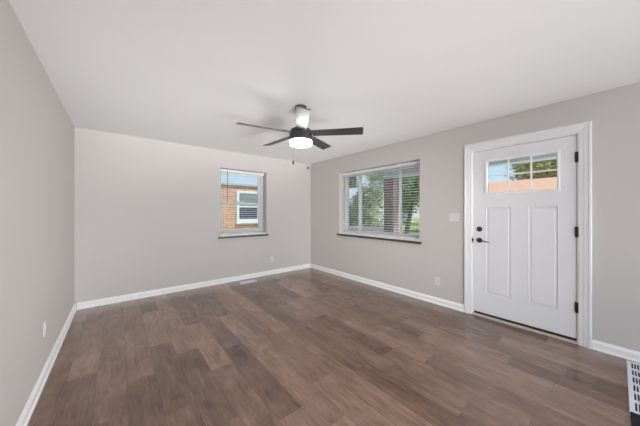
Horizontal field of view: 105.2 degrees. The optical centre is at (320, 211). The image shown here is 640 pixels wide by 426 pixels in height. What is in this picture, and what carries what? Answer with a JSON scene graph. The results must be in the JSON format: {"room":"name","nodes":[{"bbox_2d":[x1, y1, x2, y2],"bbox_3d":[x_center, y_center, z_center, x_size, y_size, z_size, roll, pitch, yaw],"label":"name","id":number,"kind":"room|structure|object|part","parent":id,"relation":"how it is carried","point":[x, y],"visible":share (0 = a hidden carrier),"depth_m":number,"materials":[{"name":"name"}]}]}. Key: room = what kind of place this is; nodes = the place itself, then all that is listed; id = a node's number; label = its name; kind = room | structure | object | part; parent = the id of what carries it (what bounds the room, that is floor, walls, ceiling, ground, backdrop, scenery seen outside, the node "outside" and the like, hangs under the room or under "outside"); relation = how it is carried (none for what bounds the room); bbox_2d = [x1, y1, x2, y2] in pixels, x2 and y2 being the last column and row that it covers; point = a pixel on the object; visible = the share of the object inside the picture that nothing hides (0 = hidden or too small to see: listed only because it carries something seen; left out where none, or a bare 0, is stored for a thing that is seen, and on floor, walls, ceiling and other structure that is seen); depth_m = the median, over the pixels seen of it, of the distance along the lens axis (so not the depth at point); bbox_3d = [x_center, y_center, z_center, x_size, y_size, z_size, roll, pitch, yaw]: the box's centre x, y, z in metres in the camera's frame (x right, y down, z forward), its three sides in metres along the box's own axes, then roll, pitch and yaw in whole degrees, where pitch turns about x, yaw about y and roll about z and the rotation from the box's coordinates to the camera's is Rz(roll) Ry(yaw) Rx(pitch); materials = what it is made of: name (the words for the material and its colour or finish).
{"room":"empty living room","nodes":[
{"label":"empty living room","id":0,"kind":"room"},
{"bbox_2d":[0,0,74,425],"bbox_3d":[-1.354,0.090,0.733,0.250,2.440,6.854,0,0,-39],"label":"wall","id":1,"kind":"structure","parent":0,"point":[37,133],"depth_m":1.58,"materials":[{"name":"beige paint"}]},
{"bbox_2d":[43,320,45,337],"bbox_3d":[-2.176,0.925,1.935,0.009,0.116,0.072,0,0,-39],"label":"wall outlet","id":2,"kind":"object","parent":1,"relation":"attached to","point":[44,323],"visible":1,"depth_m":1.92,"materials":[{"name":"white plastic"}]},
{"bbox_2d":[16,303,76,425],"bbox_3d":[-1.170,1.265,0.723,0.022,0.090,6.604,0,0,-39],"label":"baseboard","id":3,"kind":"structure","parent":1,"relation":"attached to","point":[26,414],"depth_m":1.86,"materials":[{"name":"white paint"}]},
{"bbox_2d":[75,127,310,307],"bbox_3d":[-1.736,0.090,4.697,4.202,2.440,0.250,0,0,-39],"label":"wall","id":4,"kind":"structure","parent":0,"point":[147,211],"depth_m":3.92,"materials":[{"name":"beige paint"}]},
{"bbox_2d":[77,264,309,309],"bbox_3d":[-1.746,1.265,4.513,3.908,0.090,0.022,0,0,-39],"label":"baseboard","id":5,"kind":"structure","parent":4,"relation":"attached to","point":[99,302],"depth_m":4.02,"materials":[{"name":"white paint"}]},
{"bbox_2d":[218,172,268,238],"bbox_3d":[-1.538,-0.159,4.837,0.997,1.291,0.275,0,0,-39],"label":"window","id":6,"kind":"structure","parent":4,"relation":"in","point":[259,203],"depth_m":4.94,"materials":[{"name":"white plastic"}]},
{"bbox_3d":[-1.611,-0.455,4.926,0.833,0.624,0.031,0,0,-39],"label":"sash","id":7,"kind":"part","parent":6,"relation":"part of","materials":[{"name":"white plastic"}]},
{"bbox_3d":[-1.586,0.096,4.895,0.833,0.603,0.045,0,0,-39],"label":"sash","id":8,"kind":"part","parent":6,"relation":"part of","materials":[{"name":"white plastic"}]},
{"bbox_2d":[220,169,263,234],"bbox_3d":[-1.536,-0.185,4.835,0.915,1.235,0.078,0,0,-39],"label":"window blind","id":9,"kind":"object","parent":6,"relation":"attached to","point":[221,170],"visible":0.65,"depth_m":4.80,"materials":[{"name":"white plastic"}]},
{"bbox_3d":[-1.543,0.422,4.843,0.911,0.022,0.052,0,0,-39],"label":"rail","id":10,"kind":"part","parent":9,"relation":"part of","materials":[{"name":"white plastic"}]},
{"bbox_3d":[-1.460,0.472,4.742,0.997,0.030,0.030,0,0,-39],"label":"sill","id":11,"kind":"part","parent":6,"relation":"part of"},
{"bbox_2d":[9,0,639,163],"bbox_3d":[0.267,-1.205,2.069,4.452,0.150,6.854,0,0,-39],"label":"ceiling","id":12,"kind":"structure","parent":0,"point":[186,72],"depth_m":1.83,"materials":[{"name":"white paint"}]},
{"bbox_2d":[236,104,362,164],"bbox_3d":[-0.246,-0.828,2.654,1.284,0.604,1.245,0,0,-39],"label":"ceiling fan","id":13,"kind":"object","parent":12,"relation":"hanging from","point":[300,136],"visible":1,"depth_m":2.54,"materials":[{"name":"grey metal"}]},
{"bbox_3d":[-0.555,-0.840,2.448,0.535,0.038,0.125,0,0,-28],"label":"blade","id":14,"kind":"part","parent":13,"relation":"part of","materials":[{"name":"black wood"}]},
{"bbox_3d":[-0.487,-0.840,2.910,0.535,0.038,0.125,0,0,45],"label":"blade","id":15,"kind":"part","parent":13,"relation":"part of","materials":[{"name":"black wood"}]},
{"bbox_3d":[-0.209,-0.736,2.633,0.238,0.044,0.238,0,0,-39],"label":"lamp shade","id":16,"kind":"part","parent":13,"relation":"part of","materials":[{"name":"white glass"}]},
{"bbox_3d":[-0.166,-0.840,2.243,0.125,0.038,0.535,0,0,-6],"label":"blade","id":17,"kind":"part","parent":13,"relation":"part of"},
{"bbox_3d":[-0.031,-0.840,2.983,0.125,0.038,0.535,0,0,27],"label":"blade","id":18,"kind":"part","parent":13,"relation":"part of","materials":[{"name":"black wood"}]},
{"bbox_3d":[0.180,-0.840,2.579,0.535,0.038,0.125,0,0,8],"label":"blade","id":19,"kind":"part","parent":13,"relation":"part of","materials":[{"name":"black wood"}]},
{"bbox_2d":[27,268,639,425],"bbox_3d":[0.267,1.370,2.069,4.452,0.120,6.854,0,0,-39],"label":"floor","id":20,"kind":"structure","parent":0,"point":[307,346],"depth_m":2.05,"materials":[{"name":"brown wood"}]},
{"bbox_2d":[238,279,256,283],"bbox_3d":[-1.354,1.306,4.566,0.304,0.006,0.156,0,0,-39],"label":"floor vent","id":21,"kind":"object","parent":20,"relation":"in","point":[253,280],"visible":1,"depth_m":4.58,"materials":[{"name":"white metal"}]},
{"bbox_2d":[626,360,639,414],"bbox_3d":[2.470,1.302,1.727,0.855,0.014,0.374,0,0,-39],"label":"floor vent","id":22,"kind":"object","parent":20,"relation":"in","point":[633,369],"visible":1,"depth_m":1.83,"materials":[{"name":"white metal"}]},
{"bbox_2d":[630,412,639,425],"bbox_3d":[1.995,1.303,1.058,0.724,0.012,0.796,0,0,-39],"label":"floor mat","id":23,"kind":"object","parent":20,"relation":"on","point":[635,418],"visible":1,"depth_m":1.53,"materials":[{"name":"black rubber"}]},
{"bbox_2d":[311,82,639,351],"bbox_3d":[1.968,0.090,3.308,0.250,2.440,6.604,0,0,-39],"label":"wall","id":24,"kind":"structure","parent":0,"point":[614,114],"depth_m":3.24,"materials":[{"name":"beige paint"}]},
{"bbox_2d":[337,165,420,243],"bbox_3d":[1.019,-0.156,4.431,0.279,1.276,1.814,0,0,-39],"label":"window","id":25,"kind":"structure","parent":24,"relation":"in","point":[387,238],"depth_m":4.41,"materials":[{"name":"white plastic"}]},
{"bbox_3d":[0.676,-0.177,4.976,0.032,1.141,0.352,0,0,-39],"label":"sash","id":26,"kind":"part","parent":25,"relation":"part of","materials":[{"name":"white plastic"}]},
{"bbox_2d":[343,165,397,236],"bbox_3d":[0.888,-0.184,4.605,0.056,1.216,1.277,0,0,-39],"label":"window blind","id":27,"kind":"object","parent":25,"relation":"attached to","point":[390,166],"visible":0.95,"depth_m":4.54,"materials":[{"name":"white plastic"}]},
{"bbox_3d":[0.542,-0.169,5.025,0.056,1.146,0.003,0,0,-39],"label":"ladder cord","id":28,"kind":"part","parent":27,"relation":"part of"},
{"bbox_3d":[0.760,-0.169,4.759,0.056,1.146,0.003,0,0,-39],"label":"ladder cord","id":29,"kind":"part","parent":27,"relation":"part of","materials":[{"name":"white fabric"}]},
{"bbox_3d":[0.888,0.413,4.605,0.052,0.022,1.273,0,0,-39],"label":"rail","id":30,"kind":"part","parent":27,"relation":"part of","materials":[{"name":"white plastic"}]},
{"bbox_3d":[1.008,-0.169,4.458,0.056,1.146,0.003,0,0,-39],"label":"ladder cord","id":31,"kind":"part","parent":27,"relation":"part of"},
{"bbox_3d":[0.924,0.465,4.353,0.034,0.034,1.814,0,0,-39],"label":"sill","id":32,"kind":"part","parent":25,"relation":"part of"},
{"bbox_3d":[1.095,-0.177,4.526,0.032,1.141,0.915,0,0,-39],"label":"sash","id":33,"kind":"part","parent":25,"relation":"part of","materials":[{"name":"white plastic"}]},
{"bbox_2d":[397,161,419,238],"bbox_3d":[1.441,-0.184,3.933,0.056,1.216,0.438,0,0,-39],"label":"window blind","id":34,"kind":"object","parent":25,"relation":"attached to","point":[414,162],"visible":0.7,"depth_m":3.93,"materials":[{"name":"white plastic"}]},
{"bbox_3d":[1.441,0.413,3.933,0.052,0.022,0.434,0,0,-39],"label":"rail","id":35,"kind":"part","parent":34,"relation":"part of","materials":[{"name":"white plastic"}]},
{"bbox_3d":[1.477,-0.177,4.004,0.032,1.141,0.418,0,0,-39],"label":"sash","id":36,"kind":"part","parent":25,"relation":"part of","materials":[{"name":"white plastic"}]},
{"bbox_2d":[310,264,463,311],"bbox_3d":[0.823,1.265,4.486,0.022,0.090,3.330,0,0,-39],"label":"baseboard","id":37,"kind":"structure","parent":24,"relation":"attached to","point":[453,305],"depth_m":3.96,"materials":[{"name":"white paint"}]},
{"bbox_2d":[435,277,439,285],"bbox_3d":[1.662,0.984,3.476,0.009,0.116,0.072,0,0,-39],"label":"wall outlet","id":38,"kind":"object","parent":24,"relation":"attached to","point":[437,279],"visible":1,"depth_m":3.47,"materials":[{"name":"white plastic"}]},
{"bbox_2d":[449,213,459,221],"bbox_3d":[1.804,0.075,3.303,0.012,0.116,0.138,0,0,-39],"label":"light switch","id":39,"kind":"object","parent":24,"relation":"attached to","point":[453,217],"visible":1,"depth_m":3.29,"materials":[{"name":"white plastic"}]},
{"bbox_2d":[472,133,577,344],"bbox_3d":[2.324,0.265,2.843,0.294,2.088,0.946,0,0,-39],"label":"door","id":40,"kind":"structure","parent":24,"relation":"in","point":[525,243],"depth_m":2.72,"materials":[{"name":"white paint"}]},
{"bbox_3d":[2.261,-0.426,2.780,0.031,0.429,0.668,0,0,-39],"label":"lite frame","id":41,"kind":"part","parent":40,"relation":"part of","materials":[{"name":"white paint"}]},
{"bbox_2d":[464,121,591,348],"bbox_3d":[2.237,0.221,2.767,0.024,2.178,1.117,0,0,-39],"label":"trim","id":42,"kind":"structure","parent":24,"relation":"attached to","point":[584,129],"depth_m":2.39,"materials":[{"name":"white paint"}]},
{"bbox_2d":[592,339,639,362],"bbox_3d":[3.279,1.265,1.504,0.022,0.090,2.153,0,0,-39],"label":"baseboard","id":43,"kind":"structure","parent":24,"relation":"attached to","point":[610,349],"depth_m":2.22,"materials":[{"name":"white paint"}]},
{"label":"outside","id":44,"kind":"structure","parent":0,"visible":0},
{"bbox_2d":[402,218,419,234],"bbox_3d":[2.720,1.910,28.153,100.000,0.300,100.000,0,0,-39],"label":"ground","id":45,"kind":"structure","parent":44,"point":[412,226],"depth_m":29.30,"materials":[{"name":"green plant"}]},
{"bbox_2d":[221,183,257,229],"bbox_3d":[-6.137,0.365,11.146,9.900,2.790,7.190,0,0,-39],"label":"brick house","id":46,"kind":"structure","parent":45,"relation":"on","point":[252,221],"depth_m":9.14,"materials":[{"name":"orange brick"}]},
{"bbox_3d":[-2.762,-0.213,9.376,0.721,0.969,0.009,0,0,-39],"label":"house pane","id":47,"kind":"part","parent":46,"relation":"part of","materials":[{"name":"grey glass"}]},
{"bbox_2d":[239,193,256,201],"bbox_3d":[-2.754,-0.467,9.366,0.701,0.436,0.008,0,0,-39],"label":"blind","id":48,"kind":"object","parent":46,"relation":"hanging from","point":[241,195],"depth_m":9.35,"materials":[{"name":"grey plastic"}]},
{"bbox_2d":[349,213,354,228],"bbox_3d":[2.429,0.908,17.029,1.562,1.723,1.559,0,0,-39],"label":"bush","id":49,"kind":"object","parent":45,"relation":"on","point":[350,224],"visible":0.09,"depth_m":16.66,"materials":[{"name":"green plant"}]},
{"bbox_2d":[349,176,357,187],"bbox_3d":[5.212,-3.518,48.101,6.795,10.555,7.449,0,0,14],"label":"leafy tree","id":50,"kind":"object","parent":45,"relation":"on","point":[352,182],"visible":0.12,"depth_m":46.21,"materials":[{"name":"green plant"}]},
{"bbox_2d":[349,172,383,231],"bbox_3d":[3.035,-0.553,14.771,2.624,4.626,2.435,0,0,-7],"label":"leafy tree","id":51,"kind":"object","parent":45,"relation":"on","point":[365,203],"visible":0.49,"depth_m":14.49,"materials":[{"name":"green plant"}]},
{"bbox_2d":[349,185,383,224],"bbox_3d":[4.671,-0.760,33.648,8.700,5.040,9.700,0,0,-39],"label":"bungalow","id":52,"kind":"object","parent":45,"relation":"on","point":[351,194],"visible":0.02,"depth_m":30.45,"materials":[{"name":"grey"}]},
{"bbox_2d":[402,176,419,233],"bbox_3d":[4.300,-0.664,11.266,2.338,4.891,2.244,0,0,-39],"label":"leafy tree","id":53,"kind":"object","parent":45,"relation":"on","point":[405,201],"visible":0.27,"depth_m":11.03,"materials":[{"name":"green plant"}]},
{"bbox_2d":[402,177,419,222],"bbox_3d":[12.246,-3.767,40.034,7.244,11.335,6.246,0,0,38],"label":"leafy tree","id":54,"kind":"object","parent":45,"relation":"on","point":[404,209],"visible":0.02,"depth_m":38.57,"materials":[{"name":"green plant"}]},
{"bbox_2d":[489,177,556,192],"bbox_3d":[15.980,-0.355,18.347,8.700,4.230,13.700,0,0,-39],"label":"bungalow","id":55,"kind":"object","parent":45,"relation":"on","point":[540,183],"visible":0.02,"depth_m":17.45,"materials":[{"name":"orange brick"}]},
{"bbox_2d":[504,159,556,180],"bbox_3d":[22.629,-3.286,24.032,7.940,10.091,6.892,0,0,-29],"label":"leafy tree","id":56,"kind":"object","parent":45,"relation":"on","point":[546,164],"visible":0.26,"depth_m":23.36,"materials":[{"name":"green plant"}]},
{"bbox_3d":[1.962,1.565,4.985,1.872,0.390,7.600,0,0,-39],"label":"porch slab","id":57,"kind":"object","parent":45,"relation":"on","visible":0},
{"bbox_2d":[349,226,383,231],"bbox_3d":[0.871,0.860,7.325,0.100,1.020,2.600,0,0,-39],"label":"porch railing","id":58,"kind":"object","parent":57,"relation":"on","point":[350,227],"visible":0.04,"depth_m":6.73,"materials":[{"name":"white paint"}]},
{"bbox_3d":[0.903,0.445,7.287,0.070,0.050,2.500,0,0,-39],"label":"rail","id":59,"kind":"part","parent":58,"relation":"part of","materials":[{"name":"white paint"}]},
{"bbox_2d":[384,177,398,232],"bbox_3d":[1.799,0.262,6.198,0.320,2.215,0.320,0,0,-39],"label":"pillar","id":60,"kind":"structure","parent":57,"relation":"on","point":[391,209],"depth_m":6.11,"materials":[{"name":"red brick"}]},
{"bbox_2d":[383,153,556,177],"bbox_3d":[2.787,-1.080,4.045,1.949,0.460,5.100,0,0,-39],"label":"porch roof","id":61,"kind":"structure","parent":60,"relation":"on","point":[548,156],"depth_m":4.32,"materials":[{"name":"white paint"}]}
]}

